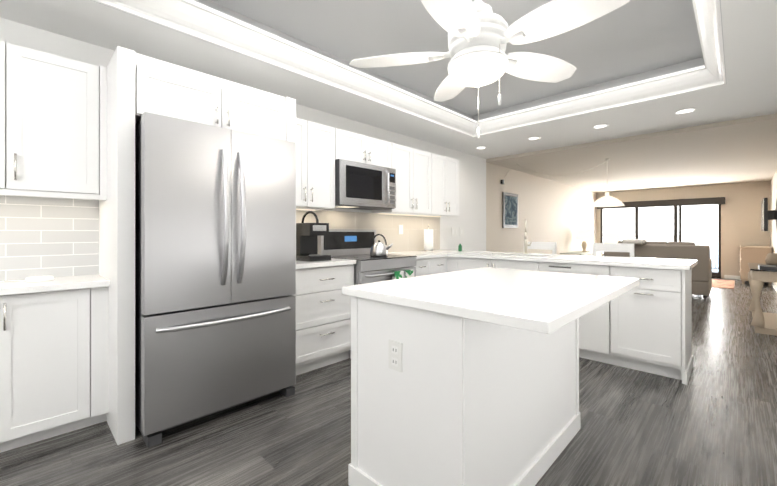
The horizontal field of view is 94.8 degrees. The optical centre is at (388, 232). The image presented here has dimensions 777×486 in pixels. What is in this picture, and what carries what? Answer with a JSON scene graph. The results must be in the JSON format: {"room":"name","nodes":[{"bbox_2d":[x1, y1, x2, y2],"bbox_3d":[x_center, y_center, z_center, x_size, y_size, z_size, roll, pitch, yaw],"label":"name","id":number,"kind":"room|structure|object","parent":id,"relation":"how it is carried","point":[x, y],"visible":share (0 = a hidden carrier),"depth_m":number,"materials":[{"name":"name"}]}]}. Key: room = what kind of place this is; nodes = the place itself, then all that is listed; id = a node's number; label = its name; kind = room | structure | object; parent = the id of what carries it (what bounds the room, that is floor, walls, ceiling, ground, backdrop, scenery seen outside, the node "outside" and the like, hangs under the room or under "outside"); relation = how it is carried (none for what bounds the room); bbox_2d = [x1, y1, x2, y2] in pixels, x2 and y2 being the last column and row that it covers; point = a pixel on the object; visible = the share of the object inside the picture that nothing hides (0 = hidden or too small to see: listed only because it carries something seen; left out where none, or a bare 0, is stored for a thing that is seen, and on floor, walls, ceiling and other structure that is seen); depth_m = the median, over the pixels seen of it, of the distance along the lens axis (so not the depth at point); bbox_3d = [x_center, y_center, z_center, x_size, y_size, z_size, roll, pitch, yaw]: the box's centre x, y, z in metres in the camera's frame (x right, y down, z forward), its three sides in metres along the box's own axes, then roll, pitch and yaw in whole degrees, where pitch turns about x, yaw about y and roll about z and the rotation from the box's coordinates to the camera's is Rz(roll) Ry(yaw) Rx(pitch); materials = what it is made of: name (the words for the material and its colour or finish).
{"room":"kitchen","nodes":[
{"label":"kitchen","id":0,"kind":"room"},
{"bbox_2d":[0,17,596,253],"bbox_3d":[1.333,-0.315,5.870,0.100,2.950,14.600,0,0,44],"label":"wall","id":1,"kind":"structure","parent":0,"point":[471,218],"depth_m":6.09,"materials":[{"name":"beige paint"}]},
{"bbox_2d":[0,41,23,195],"bbox_3d":[-2.270,-0.616,1.861,0.338,0.780,0.501,0,0,44],"label":"upper cabinet","id":2,"kind":"object","parent":1,"relation":"attached to","point":[11,55],"depth_m":1.90,"materials":[{"name":"white paint"}]},
{"bbox_2d":[0,195,98,280],"bbox_3d":[-2.528,0.029,1.835,0.008,0.513,1.630,0,0,44],"label":"backsplash","id":3,"kind":"structure","parent":1,"relation":"attached to","point":[54,237],"depth_m":2.23,"materials":[{"name":"grey tile"}]},
{"bbox_2d":[24,47,106,199],"bbox_3d":[-2.008,-0.616,2.130,0.338,0.780,0.481,0,0,44],"label":"upper cabinet","id":4,"kind":"object","parent":1,"relation":"attached to","point":[53,125],"depth_m":2.05,"materials":[{"name":"white paint"}]},
{"bbox_2d":[135,53,285,139],"bbox_3d":[-1.322,-0.840,2.565,0.712,0.350,0.936,0,0,44],"label":"upper cabinet","id":5,"kind":"object","parent":1,"relation":"attached to","point":[164,88],"visible":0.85,"depth_m":2.27,"materials":[{"name":"white paint"}]},
{"bbox_2d":[296,210,439,251],"bbox_3d":[-0.224,0.012,4.196,0.008,0.478,2.770,0,0,44],"label":"backsplash","id":6,"kind":"structure","parent":1,"relation":"attached to","point":[411,238],"depth_m":4.43,"materials":[{"name":"beige tile"}]},
{"bbox_2d":[399,225,402,233],"bbox_3d":[0.160,-0.035,4.580,0.006,0.120,0.075,0,0,44],"label":"outlet","id":7,"kind":"object","parent":6,"relation":"attached to","point":[400,229],"visible":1,"depth_m":4.58,"materials":[{"name":"white plastic"}]},
{"bbox_2d":[296,118,458,216],"bbox_3d":[-0.092,-0.609,4.068,0.372,0.792,2.770,0,0,44],"label":"upper cabinet","id":8,"kind":"object","parent":1,"relation":"attached to","point":[427,184],"visible":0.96,"depth_m":3.83,"materials":[{"name":"white paint"}]},
{"bbox_2d":[335,159,395,209],"bbox_3d":[-0.312,-0.478,3.780,0.460,0.438,0.766,0,0,44],"label":"microwave","id":9,"kind":"object","parent":8,"relation":"attached to","point":[361,186],"visible":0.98,"depth_m":3.60,"materials":[{"name":"metal"}]},
{"bbox_2d":[451,227,457,235],"bbox_3d":[1.014,-0.007,5.465,0.007,0.135,0.175,0,0,44],"label":"switch plate","id":10,"kind":"object","parent":1,"relation":"attached to","point":[454,231],"depth_m":5.46,"materials":[{"name":"white plastic"}]},
{"bbox_2d":[459,227,463,235],"bbox_3d":[1.147,-0.007,5.601,0.007,0.135,0.115,0,0,44],"label":"switch plate","id":11,"kind":"object","parent":1,"relation":"attached to","point":[461,229],"depth_m":5.59,"materials":[{"name":"white plastic"}]},
{"bbox_2d":[502,192,517,227],"bbox_3d":[2.318,-0.409,6.788,0.026,0.660,0.610,0,0,44],"label":"picture frame","id":12,"kind":"object","parent":1,"relation":"attached to","point":[509,210],"visible":1,"depth_m":6.73,"materials":[{"name":"blue paper"}]},
{"bbox_2d":[501,164,553,183],"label":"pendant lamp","id":13,"kind":"object","parent":1,"relation":"hanging from","point":[502,181],"depth_m":6.34,"materials":[{"name":"silver metal"}]},
{"bbox_2d":[0,277,776,485],"bbox_3d":[2.675,1.190,4.560,3.850,0.060,14.600,0,0,44],"label":"floor","id":14,"kind":"structure","parent":0,"point":[713,422],"depth_m":2.03,"materials":[{"name":"wood"}]},
{"bbox_2d":[0,294,15,452],"bbox_3d":[-2.271,0.739,1.817,0.398,0.840,0.492,0,0,44],"label":"base cabinet","id":15,"kind":"object","parent":14,"relation":"on","point":[7,302],"depth_m":1.85,"materials":[{"name":"white paint"}]},
{"bbox_2d":[0,274,109,295],"bbox_3d":[-2.373,0.302,1.683,0.438,0.035,1.630,0,0,44],"label":"countertop","id":16,"kind":"structure","parent":15,"relation":"on","point":[58,284],"depth_m":1.99,"materials":[{"name":"white stone"}]},
{"bbox_2d":[0,275,53,281],"bbox_3d":[-2.408,0.270,1.766,0.223,0.028,1.100,0,0,44],"label":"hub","id":17,"kind":"object","parent":16,"relation":"on","point":[44,278],"visible":1,"depth_m":2.05,"materials":[{"name":"white plastic"}]},
{"bbox_2d":[16,286,108,447],"bbox_3d":[-1.999,0.739,2.095,0.398,0.840,0.518,0,0,44],"label":"base cabinet","id":18,"kind":"object","parent":14,"relation":"on","point":[54,363],"depth_m":2.00,"materials":[{"name":"white paint"}]},
{"bbox_2d":[99,46,134,444],"bbox_3d":[-1.690,0.072,2.211,0.678,2.175,0.080,0,0,44],"label":"panel","id":19,"kind":"object","parent":14,"relation":"on","point":[117,238],"visible":0.86,"depth_m":1.99,"materials":[{"name":"white paint"}]},
{"bbox_2d":[135,112,295,447],"bbox_3d":[-1.241,0.252,2.483,0.885,1.815,0.913,0,0,44],"label":"fridge","id":20,"kind":"object","parent":14,"relation":"on","point":[215,268],"visible":0.94,"depth_m":2.13,"materials":[{"name":"silver metal"}]},
{"bbox_2d":[285,97,295,295],"bbox_3d":[-0.978,0.072,2.941,0.678,2.175,0.080,0,0,44],"label":"panel","id":21,"kind":"object","parent":14,"relation":"on","point":[290,104],"visible":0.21,"depth_m":2.70,"materials":[{"name":"white paint"}]},
{"bbox_2d":[296,264,353,374],"bbox_3d":[-0.738,0.722,3.206,0.652,0.875,0.635,0,0,44],"label":"drawers","id":22,"kind":"object","parent":14,"relation":"on","point":[323,320],"visible":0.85,"depth_m":2.99,"materials":[{"name":"white paint"}]},
{"bbox_2d":[296,258,355,268],"bbox_3d":[-0.741,0.267,3.209,0.643,0.035,0.635,0,0,44],"label":"countertop","id":23,"kind":"structure","parent":22,"relation":"on","point":[334,261],"depth_m":3.00,"materials":[{"name":"white stone"}]},
{"bbox_2d":[296,211,330,261],"bbox_3d":[-0.699,0.029,3.200,0.320,0.441,0.220,0,0,44],"label":"coffee maker","id":24,"kind":"object","parent":23,"relation":"on","point":[307,234],"visible":0.94,"depth_m":3.15,"materials":[{"name":"black plastic"}]},
{"bbox_2d":[318,229,416,358],"bbox_3d":[-0.199,0.565,3.670,0.738,1.190,0.766,0,0,44],"label":"range","id":25,"kind":"object","parent":14,"relation":"on","point":[353,244],"visible":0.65,"depth_m":3.63,"materials":[{"name":"silver metal"}]},
{"bbox_2d":[370,234,392,256],"bbox_3d":[-0.082,0.130,3.646,0.224,0.228,0.184,0,0,44],"label":"kettle","id":26,"kind":"object","parent":25,"relation":"on","point":[379,249],"visible":1,"depth_m":3.60,"materials":[{"name":"silver metal"}]},
{"bbox_2d":[392,271,403,279],"bbox_3d":[0.092,0.529,3.455,0.029,0.301,0.130,0,0,44],"label":"towel","id":27,"kind":"object","parent":25,"relation":"hanging from","point":[398,275],"visible":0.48,"depth_m":3.44,"materials":[{"name":"green fabric"}]},
{"bbox_2d":[404,270,413,277],"bbox_3d":[0.204,0.529,3.570,0.029,0.301,0.130,0,0,44],"label":"towel","id":28,"kind":"object","parent":25,"relation":"hanging from","point":[408,273],"visible":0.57,"depth_m":3.55,"materials":[{"name":"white fabric"}]},
{"bbox_2d":[413,256,446,276],"bbox_3d":[0.245,0.723,4.238,0.618,0.876,0.653,0,0,44],"label":"base cabinet","id":29,"kind":"object","parent":14,"relation":"on","point":[430,266],"visible":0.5,"depth_m":4.01,"materials":[{"name":"white paint"}]},
{"bbox_2d":[388,251,447,258],"bbox_3d":[0.240,0.268,4.202,0.660,0.035,0.595,0,0,44],"label":"countertop","id":30,"kind":"structure","parent":29,"relation":"on","point":[420,254],"depth_m":4.20,"materials":[{"name":"white stone"}]},
{"bbox_2d":[348,296,580,485],"bbox_3d":[0.475,0.722,1.876,0.614,0.875,1.259,0,0,44],"label":"kitchen island","id":31,"kind":"object","parent":14,"relation":"on","point":[439,399],"visible":0.85,"depth_m":1.45,"materials":[{"name":"white paint"}]},
{"bbox_2d":[342,267,639,333],"bbox_3d":[0.570,0.267,1.780,0.920,0.035,1.300,0,0,44],"label":"island countertop","id":32,"kind":"structure","parent":31,"relation":"on","point":[543,302],"depth_m":1.45,"materials":[{"name":"white stone"}]},
{"bbox_2d":[528,242,556,253],"bbox_3d":[1.907,0.645,4.667,0.420,1.030,0.380,0,0,44],"label":"stool","id":33,"kind":"object","parent":14,"relation":"on","point":[552,246],"visible":0.1,"depth_m":4.72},
{"bbox_2d":[560,251,601,255],"bbox_3d":[4.972,0.836,9.165,0.475,0.650,1.840,0,0,44],"label":"sideboard","id":34,"kind":"object","parent":14,"relation":"on","point":[599,253],"visible":0.17,"depth_m":9.01,"materials":[{"name":"white wood"}]},
{"bbox_2d":[575,229,593,251],"bbox_3d":[5.054,0.215,9.225,0.440,0.590,0.440,0,0,44],"label":"table lamp","id":35,"kind":"object","parent":34,"relation":"on","point":[584,235],"visible":1,"depth_m":9.10,"materials":[{"name":"white fabric"}]},
{"bbox_2d":[592,243,634,256],"bbox_3d":[2.515,0.645,4.074,0.420,1.030,0.380,0,0,44],"label":"stool","id":36,"kind":"object","parent":14,"relation":"on","point":[613,247],"visible":0.06,"depth_m":4.18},
{"bbox_2d":[607,266,693,384],"bbox_3d":[2.273,0.722,3.095,0.500,0.876,0.540,0,0,44],"label":"base cabinet","id":37,"kind":"object","parent":14,"relation":"on","point":[651,323],"depth_m":2.89,"materials":[{"name":"white paint"}]},
{"bbox_2d":[422,249,697,269],"bbox_3d":[1.510,0.267,3.944,2.838,0.035,0.770,0,0,44],"label":"countertop","id":38,"kind":"structure","parent":37,"relation":"on","point":[677,264],"depth_m":3.40,"materials":[{"name":"white stone"}]},
{"bbox_2d":[423,225,433,251],"bbox_3d":[0.527,0.076,4.700,0.150,0.348,0.150,0,0,44],"label":"paper towel holder","id":39,"kind":"object","parent":38,"relation":"on","point":[428,239],"visible":1,"depth_m":4.65,"materials":[{"name":"white paper"}]},
{"bbox_2d":[523,219,531,253],"bbox_3d":[1.571,0.051,4.099,0.113,0.397,0.204,0,0,44],"label":"faucet","id":40,"kind":"object","parent":38,"relation":"on","point":[526,244],"visible":1,"depth_m":4.14,"materials":[{"name":"silver metal"}]},
{"bbox_2d":[539,262,609,353],"bbox_3d":[1.859,0.673,3.465,0.598,0.763,0.498,0,0,44],"label":"dishwasher","id":41,"kind":"object","parent":37,"relation":"in","point":[594,330],"visible":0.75,"depth_m":3.17,"materials":[{"name":"white plastic"}]},
{"bbox_2d":[604,241,711,298],"bbox_3d":[5.258,0.671,7.028,1.600,0.980,0.940,0,0,44],"label":"sofa","id":42,"kind":"object","parent":14,"relation":"on","point":[701,277],"visible":0.44,"depth_m":6.37,"materials":[{"name":"beige fabric"}]},
{"bbox_2d":[622,239,646,243],"bbox_3d":[4.740,0.180,6.891,0.350,0.098,0.380,0,0,44],"label":"sofa pillow","id":43,"kind":"object","parent":42,"relation":"on","point":[635,241],"visible":0.98,"depth_m":6.75,"materials":[{"name":"fabric"}]},
{"bbox_2d":[712,279,734,288],"bbox_3d":[7.208,1.155,8.310,1.200,0.012,1.700,0,0,44],"label":"rug","id":44,"kind":"object","parent":14,"relation":"on","point":[726,284],"visible":0.36,"depth_m":8.01,"materials":[{"name":"fabric"}]},
{"bbox_2d":[739,246,772,285],"bbox_3d":[8.399,0.746,8.196,0.505,0.830,1.040,0,0,44],"label":"dresser","id":45,"kind":"object","parent":14,"relation":"on","point":[753,254],"visible":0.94,"depth_m":7.92,"materials":[{"name":"brown wood"}]},
{"bbox_2d":[748,253,776,335],"bbox_3d":[4.759,0.713,4.413,0.438,0.895,1.246,0,0,44],"label":"console table","id":46,"kind":"object","parent":14,"relation":"on","point":[762,322],"visible":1,"depth_m":4.11,"materials":[{"name":"beige wood"}]},
{"bbox_3d":[6.372,0.891,10.174,0.500,0.540,0.500,0,0,44],"label":"end table","id":47,"kind":"object","parent":14,"relation":"on","visible":0},
{"bbox_2d":[604,233,620,242],"bbox_3d":[6.372,0.325,10.174,0.440,0.590,0.440,0,0,44],"label":"table lamp","id":48,"kind":"object","parent":47,"relation":"on","point":[612,237],"visible":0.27,"depth_m":10.03,"materials":[{"name":"white fabric"}]},
{"bbox_2d":[0,0,776,158],"bbox_3d":[0.318,-1.526,2.145,3.650,0.530,7.650,0,0,44],"label":"ceiling","id":49,"kind":"structure","parent":0,"point":[631,41],"depth_m":2.92,"materials":[{"name":"grey paint"}]},
{"bbox_2d":[93,0,476,136],"bbox_3d":[-0.210,-1.340,3.290,0.125,0.160,3.941,0,0,44],"label":"crown molding","id":50,"kind":"structure","parent":49,"relation":"attached to","point":[193,18],"depth_m":2.66,"materials":[{"name":"white wood"}]},
{"bbox_2d":[349,0,629,137],"bbox_3d":[0.486,-1.020,1.792,1.266,1.040,1.305,0,0,44],"label":"ceiling fan","id":51,"kind":"object","parent":49,"relation":"hanging from","point":[481,34],"visible":1,"depth_m":1.71,"materials":[{"name":"white plastic"}]},
{"bbox_2d":[527,137,540,139],"bbox_3d":[1.948,-1.258,4.796,0.170,0.004,0.170,0,0,44],"label":"recessed light","id":52,"kind":"object","parent":49,"relation":"in","point":[532,138],"visible":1,"depth_m":4.80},
{"bbox_2d":[477,67,708,135],"bbox_3d":[1.957,-1.340,3.840,2.160,0.160,0.126,0,0,44],"label":"crown molding","id":53,"kind":"structure","parent":49,"relation":"attached to","point":[688,80],"depth_m":3.63,"materials":[{"name":"white wood"}]},
{"bbox_2d":[592,124,608,128],"bbox_3d":[2.520,-1.258,4.251,0.170,0.004,0.170,0,0,44],"label":"recessed light","id":54,"kind":"object","parent":49,"relation":"in","point":[600,126],"visible":1,"depth_m":4.25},
{"bbox_2d":[675,108,695,113],"bbox_3d":[3.085,-1.258,3.713,0.170,0.004,0.170,0,0,44],"label":"recessed light","id":55,"kind":"object","parent":49,"relation":"in","point":[687,110],"visible":1,"depth_m":3.72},
{"bbox_2d":[692,0,725,86],"bbox_3d":[1.447,-1.341,1.672,0.125,0.160,3.941,0,0,44],"label":"crown molding","id":56,"kind":"structure","parent":49,"relation":"attached to","point":[707,12],"depth_m":2.47,"materials":[{"name":"white wood"}]},
{"bbox_2d":[486,113,776,192],"bbox_3d":[5.347,-1.499,7.298,3.650,0.580,6.750,0,0,44],"label":"ceiling","id":57,"kind":"structure","parent":0,"point":[744,150],"depth_m":5.95,"materials":[{"name":"beige paint"}]},
{"bbox_2d":[591,192,624,206],"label":"pendant lamp","id":58,"kind":"object","parent":57,"relation":"hanging from","point":[606,200],"depth_m":5.78,"materials":[{"name":"white metal"}]},
{"bbox_2d":[597,181,769,277],"bbox_3d":[7.739,-0.314,9.749,3.650,2.950,0.100,0,0,44],"label":"wall","id":59,"kind":"structure","parent":0,"point":[741,216],"depth_m":8.89,"materials":[{"name":"beige paint"}]},
{"bbox_2d":[600,204,720,277],"bbox_3d":[7.470,0.146,10.011,2.700,2.030,0.060,0,0,44],"label":"door frame","id":60,"kind":"structure","parent":59,"relation":"attached to","point":[716,275],"depth_m":9.63,"materials":[{"name":"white metal"}]},
{"bbox_2d":[603,205,717,268],"bbox_3d":[7.470,0.146,10.011,2.600,1.770,0.001,0,0,44],"label":"door glass","id":61,"kind":"object","parent":59,"relation":"attached to","point":[658,225],"visible":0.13,"depth_m":9.91,"materials":[{"name":"clear glass"}]},
{"bbox_2d":[597,197,724,208],"bbox_3d":[7.400,-0.794,9.932,2.850,0.170,0.108,0,0,44],"label":"valance","id":62,"kind":"object","parent":59,"relation":"attached to","point":[686,202],"visible":0.79,"depth_m":9.62,"materials":[{"name":"wood"}]},
{"bbox_2d":[724,275,739,278],"bbox_3d":[8.715,1.116,8.716,0.770,0.090,0.014,0,0,44],"label":"baseboard","id":63,"kind":"structure","parent":59,"relation":"attached to","point":[738,277],"depth_m":8.89,"materials":[{"name":"white wood"}]},
{"bbox_2d":[770,171,776,285],"bbox_3d":[6.724,-0.315,6.024,0.100,2.950,6.850,0,0,44],"label":"wall","id":64,"kind":"structure","parent":0,"point":[773,206],"depth_m":7.66,"materials":[{"name":"beige paint"}]},
{"bbox_2d":[761,198,776,230],"bbox_3d":[7.419,-0.329,6.952,0.200,0.620,1.050,0,0,44],"label":"tv","id":65,"kind":"object","parent":64,"relation":"attached to","point":[766,214],"visible":1,"depth_m":6.77,"materials":[{"name":"black plastic"}]},
{"label":"outside","id":66,"kind":"structure","parent":0,"visible":0},
{"bbox_2d":[603,204,717,270],"bbox_3d":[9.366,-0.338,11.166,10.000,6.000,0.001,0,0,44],"label":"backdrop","id":67,"kind":"structure","parent":66,"point":[665,216],"depth_m":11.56,"materials":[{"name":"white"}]},
{"bbox_3d":[8.632,1.196,10.414,6.000,0.050,2.100,0,0,44],"label":"ground","id":68,"kind":"structure","parent":66,"visible":0},
{"bbox_2d":[603,235,717,268],"bbox_3d":[9.070,0.587,11.077,4.700,0.990,0.060,0,0,44],"label":"railing","id":69,"kind":"object","parent":68,"relation":"on","point":[683,236],"visible":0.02,"depth_m":11.00,"materials":[{"name":"white metal"}]}
]}

